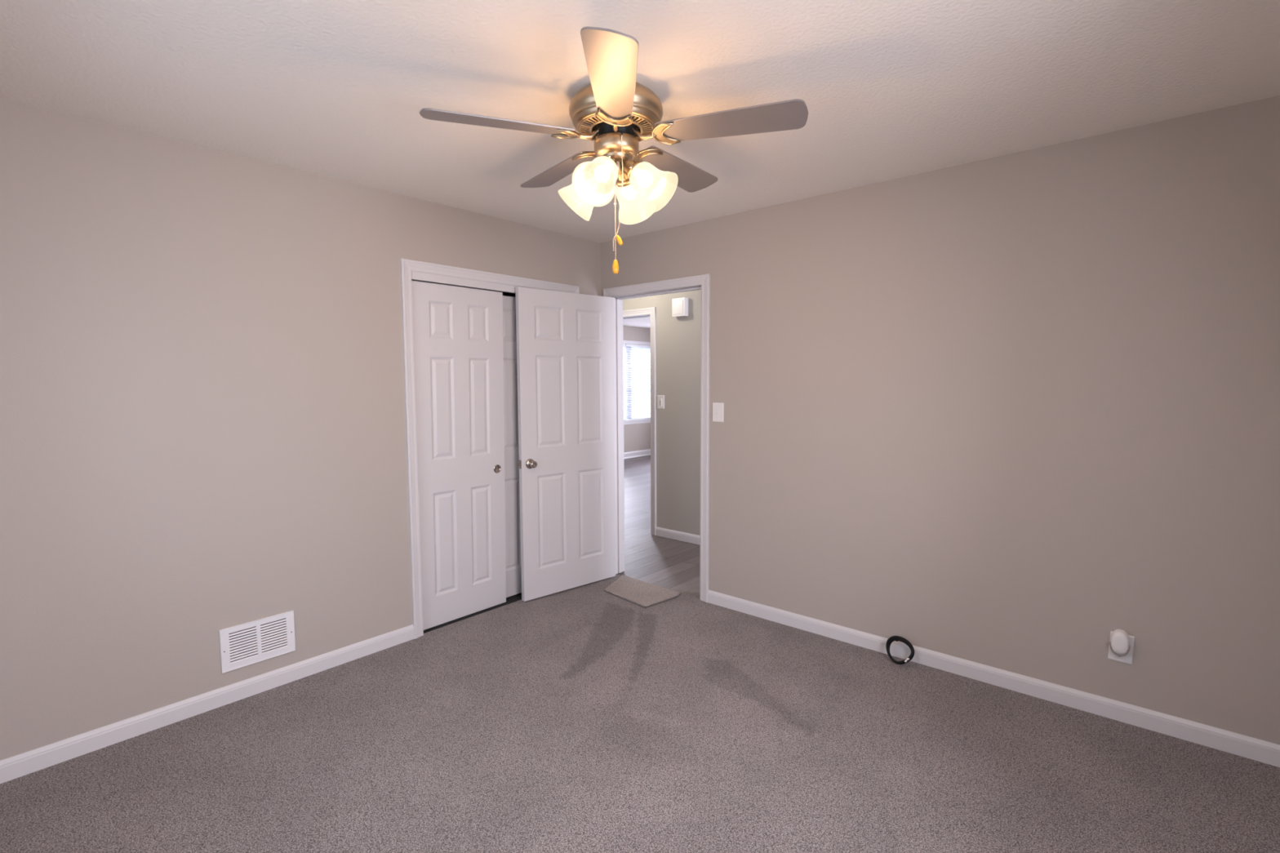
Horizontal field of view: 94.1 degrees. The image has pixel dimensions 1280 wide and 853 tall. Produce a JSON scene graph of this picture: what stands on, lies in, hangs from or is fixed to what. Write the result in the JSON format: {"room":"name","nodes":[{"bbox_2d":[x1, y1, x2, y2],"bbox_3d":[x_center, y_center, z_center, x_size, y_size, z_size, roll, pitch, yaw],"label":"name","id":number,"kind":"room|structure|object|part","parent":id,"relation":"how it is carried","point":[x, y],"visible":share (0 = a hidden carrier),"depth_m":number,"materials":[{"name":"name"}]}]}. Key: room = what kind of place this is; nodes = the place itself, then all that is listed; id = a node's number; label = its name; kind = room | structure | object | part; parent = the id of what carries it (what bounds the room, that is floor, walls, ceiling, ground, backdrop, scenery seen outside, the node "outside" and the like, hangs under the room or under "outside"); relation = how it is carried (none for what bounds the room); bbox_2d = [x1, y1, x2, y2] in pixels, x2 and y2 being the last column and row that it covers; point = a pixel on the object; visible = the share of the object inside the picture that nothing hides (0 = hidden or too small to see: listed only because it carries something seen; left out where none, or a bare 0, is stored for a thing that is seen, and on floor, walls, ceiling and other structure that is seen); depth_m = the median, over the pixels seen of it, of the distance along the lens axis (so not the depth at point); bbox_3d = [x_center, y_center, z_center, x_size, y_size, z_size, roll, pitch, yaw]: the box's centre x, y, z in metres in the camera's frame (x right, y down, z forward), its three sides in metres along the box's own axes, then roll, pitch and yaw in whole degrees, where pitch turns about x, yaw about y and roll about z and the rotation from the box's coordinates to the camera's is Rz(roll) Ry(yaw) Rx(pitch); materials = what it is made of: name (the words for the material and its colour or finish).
{"room":"empty bedroom","nodes":[
{"label":"empty bedroom","id":0,"kind":"room"},
{"bbox_2d":[0,97,600,760],"bbox_3d":[-1.508,-0.009,3.094,0.115,2.440,3.615,4,6,41],"label":"wall","id":1,"kind":"structure","parent":0,"point":[202,414],"depth_m":2.53,"materials":[{"name":"beige paint"}]},
{"bbox_2d":[0,624,414,783],"bbox_3d":[-1.916,1.213,2.610,0.014,0.080,1.973,4,6,41],"label":"baseboard","id":2,"kind":"structure","parent":1,"relation":"attached to","point":[23,764],"depth_m":2.56,"materials":[{"name":"white paint"}]},
{"bbox_2d":[218,610,295,673],"bbox_3d":[-1.769,0.996,2.767,0.009,0.198,0.302,4,6,41],"label":"air vent","id":3,"kind":"object","parent":1,"relation":"in","point":[246,644],"visible":1,"depth_m":2.76,"materials":[{"name":"white metal"}]},
{"bbox_2d":[411,280,506,630],"bbox_3d":[-1.077,0.172,3.584,0.038,1.990,0.610,5,7,41],"label":"door","id":4,"kind":"structure","parent":1,"relation":"in","point":[458,331],"depth_m":3.56,"materials":[{"name":"white paint"}]},
{"bbox_3d":[-0.902,0.268,3.771,0.004,0.055,0.055,5,7,41],"label":"flush pull","id":5,"kind":"part","parent":4,"relation":"part of","materials":[{"name":"silver metal"}]},
{"bbox_2d":[411,271,528,293],"bbox_3d":[-0.899,0.125,3.805,0.119,2.058,1.207,4,6,41],"label":"trim","id":6,"kind":"structure","parent":1,"relation":"attached to","point":[419,276],"depth_m":3.48,"materials":[{"name":"white paint"}]},
{"bbox_2d":[400,257,579,639],"bbox_3d":[-0.850,0.106,3.761,0.018,2.101,1.301,4,6,41],"label":"trim","id":7,"kind":"structure","parent":1,"relation":"attached to","point":[406,266],"depth_m":3.31,"materials":[{"name":"white paint"}]},
{"bbox_2d":[502,295,521,597],"bbox_3d":[-0.773,0.140,4.004,0.034,1.971,0.610,5,7,41],"label":"door","id":8,"kind":"structure","parent":1,"relation":"in","point":[512,492],"depth_m":3.90,"materials":[{"name":"white paint"}]},
{"bbox_2d":[411,280,515,297],"bbox_3d":[-1.210,-0.076,4.046,0.685,2.455,1.757,4,6,41],"label":"trim","id":9,"kind":"structure","parent":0,"point":[506,294],"depth_m":4.50,"materials":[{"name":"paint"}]},
{"bbox_2d":[622,325,650,452],"bbox_3d":[-0.896,-0.568,10.357,0.150,2.440,5.802,4,6,41],"label":"wall","id":10,"kind":"structure","parent":0,"point":[637,437],"depth_m":11.22,"materials":[{"name":"beige paint"}]},
{"bbox_2d":[622,340,650,424],"bbox_3d":[0.039,-0.839,11.382,0.160,1.545,2.310,4,6,41],"label":"window","id":11,"kind":"structure","parent":10,"relation":"in","point":[642,420],"depth_m":11.09,"materials":[{"name":"white plastic"}]},
{"bbox_2d":[622,343,626,420],"bbox_3d":[-0.464,-0.796,10.757,0.050,1.402,0.575,4,6,41],"label":"window blind","id":12,"kind":"object","parent":11,"relation":"attached to","point":[624,344],"visible":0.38,"depth_m":10.96,"materials":[{"name":"white plastic"}]},
{"bbox_3d":[0.082,-0.874,11.342,0.015,1.470,2.310,4,6,41],"label":"casing","id":13,"kind":"part","parent":11,"relation":"part of","materials":[{"name":"white paint"}]},
{"bbox_3d":[0.069,-0.105,11.415,0.090,0.076,2.260,4,6,41],"label":"sill","id":14,"kind":"part","parent":11,"relation":"part of","materials":[{"name":"white paint"}]},
{"bbox_2d":[624,343,650,420],"bbox_3d":[0.255,-0.863,11.584,0.050,1.402,1.590,4,6,41],"label":"window blind","id":15,"kind":"object","parent":11,"relation":"attached to","point":[626,344],"visible":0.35,"depth_m":11.24,"materials":[{"name":"white plastic"}]},
{"bbox_3d":[0.250,-1.542,11.534,0.040,0.041,1.590,4,6,41],"label":"head rail","id":16,"kind":"part","parent":15,"relation":"part of","materials":[{"name":"white plastic"}]},
{"bbox_3d":[0.257,-0.173,11.638,0.044,0.018,1.586,4,6,41],"label":"rail","id":17,"kind":"part","parent":15,"relation":"part of","materials":[{"name":"white plastic"}]},
{"bbox_2d":[623,448,650,459],"bbox_3d":[-0.856,0.596,10.349,0.030,0.120,5.702,4,6,41],"label":"baseboard","id":18,"kind":"structure","parent":10,"relation":"attached to","point":[629,455],"depth_m":11.27,"materials":[{"name":"white paint"}]},
{"bbox_2d":[622,316,650,328],"bbox_3d":[1.286,-1.684,8.294,6.040,0.080,5.917,4,6,41],"label":"ceiling","id":19,"kind":"structure","parent":0,"point":[645,322],"depth_m":10.28,"materials":[{"name":"white paint"}]},
{"bbox_2d":[0,455,1279,852],"bbox_3d":[0.398,0.990,6.240,8.750,0.050,10.500,4,6,41],"label":"floor","id":20,"kind":"structure","parent":0,"point":[586,718],"depth_m":2.26,"materials":[{"name":"grey carpet"}]},
{"bbox_2d":[604,574,680,608],"bbox_3d":[-0.034,1.123,4.074,0.569,0.016,0.361,4,6,41],"label":"carpet offcut","id":21,"kind":"object","parent":20,"relation":"on","point":[640,593],"visible":1,"depth_m":4.03,"materials":[{"name":"beige carpet"}]},
{"bbox_2d":[885,635,914,664],"bbox_3d":[1.323,1.138,3.031,0.078,0.134,0.134,-4,6,-41],"label":"coiled cable","id":22,"kind":"object","parent":20,"relation":"on","point":[896,638],"visible":1,"depth_m":3.02,"materials":[{"name":"black rubber"}]},
{"bbox_2d":[0,0,1279,243],"bbox_3d":[-0.034,-1.178,1.757,3.980,0.080,3.672,4,6,41],"label":"ceiling","id":23,"kind":"structure","parent":0,"point":[337,89],"depth_m":1.96,"materials":[{"name":"white paint"}]},
{"bbox_2d":[419,26,808,274],"bbox_3d":[-0.072,-0.857,2.159,1.255,0.620,1.235,4,6,41],"label":"ceiling fan","id":24,"kind":"object","parent":23,"relation":"hanging from","point":[615,112],"visible":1,"depth_m":2.02,"materials":[{"name":"wood"}]},
{"bbox_3d":[-0.467,-1.009,1.982,0.501,0.006,0.149,-2,16,-19],"label":"blade","id":25,"kind":"part","parent":24,"relation":"part of","materials":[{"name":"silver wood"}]},
{"bbox_3d":[-0.326,-1.044,2.434,0.149,0.006,0.501,-18,14,-35],"label":"blade","id":26,"kind":"part","parent":24,"relation":"part of","materials":[{"name":"grey wood"}]},
{"bbox_3d":[-0.212,-1.020,2.069,0.174,0.054,0.122,-2,5,-19],"label":"blade arm","id":27,"kind":"part","parent":24,"relation":"part of","materials":[{"name":"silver metal"}]},
{"bbox_3d":[-0.211,-0.841,2.181,0.171,0.168,0.152,2,5,24],"label":"lamp shade","id":28,"kind":"part","parent":24,"relation":"part of","materials":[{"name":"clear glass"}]},
{"bbox_3d":[-0.163,-1.031,2.220,0.122,0.054,0.174,-4,5,-37],"label":"blade arm","id":29,"kind":"part","parent":24,"relation":"part of","materials":[{"name":"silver metal"}]},
{"bbox_3d":[-0.140,-0.827,1.997,0.152,0.168,0.171,2,5,24],"label":"lamp shade","id":30,"kind":"part","parent":24,"relation":"part of","materials":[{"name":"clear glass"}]},
{"bbox_3d":[-0.124,-0.866,2.030,0.055,0.069,0.072,2,5,24],"label":"bulb","id":31,"kind":"part","parent":24,"relation":"part of","materials":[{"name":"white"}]},
{"bbox_3d":[-0.079,-0.990,1.707,0.149,0.006,0.501,11,4,-2],"label":"blade","id":32,"kind":"part","parent":24,"relation":"part of","materials":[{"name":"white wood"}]},
{"bbox_3d":[-0.084,-1.013,1.976,0.122,0.054,0.174,0,4,-1],"label":"blade arm","id":33,"kind":"part","parent":24,"relation":"part of","materials":[{"name":"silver metal"}]},
{"bbox_3d":[-0.087,-0.763,2.100,0.004,0.347,0.004,1,5,18],"label":"pull chain","id":34,"kind":"part","parent":24,"relation":"part of","materials":[{"name":"metal"}]},
{"bbox_3d":[-0.074,-0.809,2.070,0.013,0.381,0.064,-3,5,-33],"label":"pull chain","id":35,"kind":"part","parent":24,"relation":"part of","materials":[{"name":"metal"}]},
{"bbox_3d":[-0.059,-0.911,2.174,0.067,0.075,0.077,2,5,24],"label":"light arm","id":36,"kind":"part","parent":24,"relation":"part of","materials":[{"name":"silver metal"}]},
{"bbox_3d":[-0.028,-0.905,2.095,0.077,0.075,0.067,2,5,24],"label":"light arm","id":37,"kind":"part","parent":24,"relation":"part of","materials":[{"name":"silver metal"}]},
{"bbox_3d":[-0.026,-0.847,2.252,0.152,0.168,0.171,2,5,24],"label":"lamp shade","id":38,"kind":"part","parent":24,"relation":"part of","materials":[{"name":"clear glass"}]},
{"bbox_3d":[-0.004,-1.032,2.219,0.122,0.054,0.174,3,5,35],"label":"blade arm","id":39,"kind":"part","parent":24,"relation":"part of","materials":[{"name":"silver metal"}]},
{"bbox_3d":[0.045,-0.834,2.068,0.171,0.168,0.152,2,5,24],"label":"lamp shade","id":40,"kind":"part","parent":24,"relation":"part of","materials":[{"name":"white glass"}]},
{"bbox_3d":[0.045,-1.021,2.069,0.174,0.054,0.122,1,5,17],"label":"blade arm","id":41,"kind":"part","parent":24,"relation":"part of","materials":[{"name":"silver metal"}]},
{"bbox_3d":[0.150,-1.047,2.440,0.149,0.006,0.501,-11,-3,35],"label":"blade","id":42,"kind":"part","parent":24,"relation":"part of","materials":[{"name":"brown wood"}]},
{"bbox_3d":[0.302,-1.013,1.991,0.501,0.006,0.149,1,-7,17],"label":"blade","id":43,"kind":"part","parent":24,"relation":"part of","materials":[{"name":"grey wood"}]},
{"bbox_2d":[622,289,700,535],"bbox_3d":[0.428,-0.188,5.310,4.900,2.440,0.115,4,6,41],"label":"wall","id":44,"kind":"structure","parent":0,"point":[677,339],"depth_m":5.32,"materials":[{"name":"grey paint"}]},
{"bbox_2d":[622,314,650,318],"bbox_3d":[-0.187,-0.037,5.857,0.894,2.060,0.117,4,6,41],"label":"trim","id":45,"kind":"structure","parent":44,"relation":"attached to","point":[649,314],"depth_m":5.62,"materials":[{"name":"white paint"}]},
{"bbox_2d":[622,306,656,535],"bbox_3d":[-0.231,-0.055,5.805,0.990,2.105,0.018,4,6,41],"label":"trim","id":46,"kind":"structure","parent":44,"relation":"attached to","point":[646,311],"depth_m":5.50,"materials":[{"name":"white paint"}]},
{"bbox_2d":[657,395,664,408],"bbox_3d":[0.188,-0.223,5.431,0.080,0.122,0.012,4,6,41],"label":"light switch","id":47,"kind":"object","parent":44,"relation":"attached to","point":[660,398],"visible":1,"depth_m":5.43,"materials":[{"name":"white plastic"}]},
{"bbox_2d":[655,527,700,545],"bbox_3d":[1.159,1.039,4.689,2.670,0.080,0.014,4,6,41],"label":"baseboard","id":48,"kind":"structure","parent":44,"relation":"attached to","point":[662,532],"depth_m":5.38,"materials":[{"name":"white paint"}]},
{"bbox_2d":[671,297,688,317],"bbox_3d":[0.349,-1.038,5.195,0.138,0.158,0.058,4,6,41],"label":"door chime","id":49,"kind":"object","parent":44,"relation":"attached to","point":[679,305],"visible":1,"depth_m":5.17,"materials":[{"name":"white plastic"}]},
{"bbox_2d":[600,95,1279,744],"bbox_3d":[0.273,-0.088,4.016,6.365,2.440,0.115,4,6,41],"label":"wall","id":50,"kind":"structure","parent":0,"point":[1015,412],"depth_m":2.67,"materials":[{"name":"beige paint"}]},
{"bbox_2d":[611,284,701,599],"bbox_3d":[0.135,0.092,4.150,0.817,2.060,0.115,4,6,41],"label":"trim","id":51,"kind":"structure","parent":50,"relation":"attached to","point":[618,300],"depth_m":4.39,"materials":[{"name":"white paint"}]},
{"bbox_2d":[515,286,615,601],"bbox_3d":[-0.477,0.112,4.054,0.785,2.018,0.136,-4,6,-41],"label":"door","id":52,"kind":"structure","parent":51,"relation":"attached to","point":[565,340],"depth_m":4.02,"materials":[{"name":"white paint"}]},
{"bbox_3d":[-0.771,0.243,3.814,0.012,0.056,0.025,-4,6,-41],"label":"latch plate","id":53,"kind":"part","parent":52,"relation":"part of","materials":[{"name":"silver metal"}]},
{"bbox_3d":[-0.687,0.242,3.818,0.046,0.046,0.044,-4,6,-41],"label":"knob","id":54,"kind":"part","parent":52,"relation":"part of","materials":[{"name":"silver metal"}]},
{"bbox_2d":[603,273,710,602],"bbox_3d":[0.090,0.074,4.099,0.920,2.105,0.018,4,6,41],"label":"trim","id":55,"kind":"structure","parent":50,"relation":"attached to","point":[704,280],"depth_m":3.83,"materials":[{"name":"white paint"}]},
{"bbox_2d":[712,402,724,422],"bbox_3d":[0.486,-0.089,3.740,0.082,0.121,0.020,4,6,41],"label":"light switch","id":56,"kind":"object","parent":50,"relation":"attached to","point":[717,407],"visible":1,"depth_m":3.74,"materials":[{"name":"white plastic"}]},
{"bbox_2d":[707,590,1279,767],"bbox_3d":[1.499,1.169,2.966,2.794,0.080,0.014,4,6,41],"label":"baseboard","id":57,"kind":"structure","parent":50,"relation":"attached to","point":[1256,749],"depth_m":2.70,"materials":[{"name":"white paint"}]},
{"bbox_2d":[1107,631,1134,665],"bbox_3d":[2.018,0.929,2.499,0.083,0.125,0.007,4,6,41],"label":"outlet plate","id":58,"kind":"object","parent":50,"relation":"attached to","point":[1127,659],"visible":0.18,"depth_m":2.49,"materials":[{"name":"white plastic"}]},
{"bbox_2d":[1109,629,1130,657],"bbox_3d":[1.999,0.904,2.481,0.068,0.117,0.041,4,6,41],"label":"plug","id":59,"kind":"object","parent":58,"relation":"attached to","point":[1119,644],"visible":1,"depth_m":2.47,"materials":[{"name":"white plastic"}]},
{"label":"outside","id":60,"kind":"structure","parent":0,"visible":0},
{"bbox_2d":[631,352,650,361],"bbox_3d":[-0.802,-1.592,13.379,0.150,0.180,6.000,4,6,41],"label":"window blind","id":61,"kind":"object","parent":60,"point":[646,354],"depth_m":14.20,"materials":[{"name":"white plastic"}]}
]}

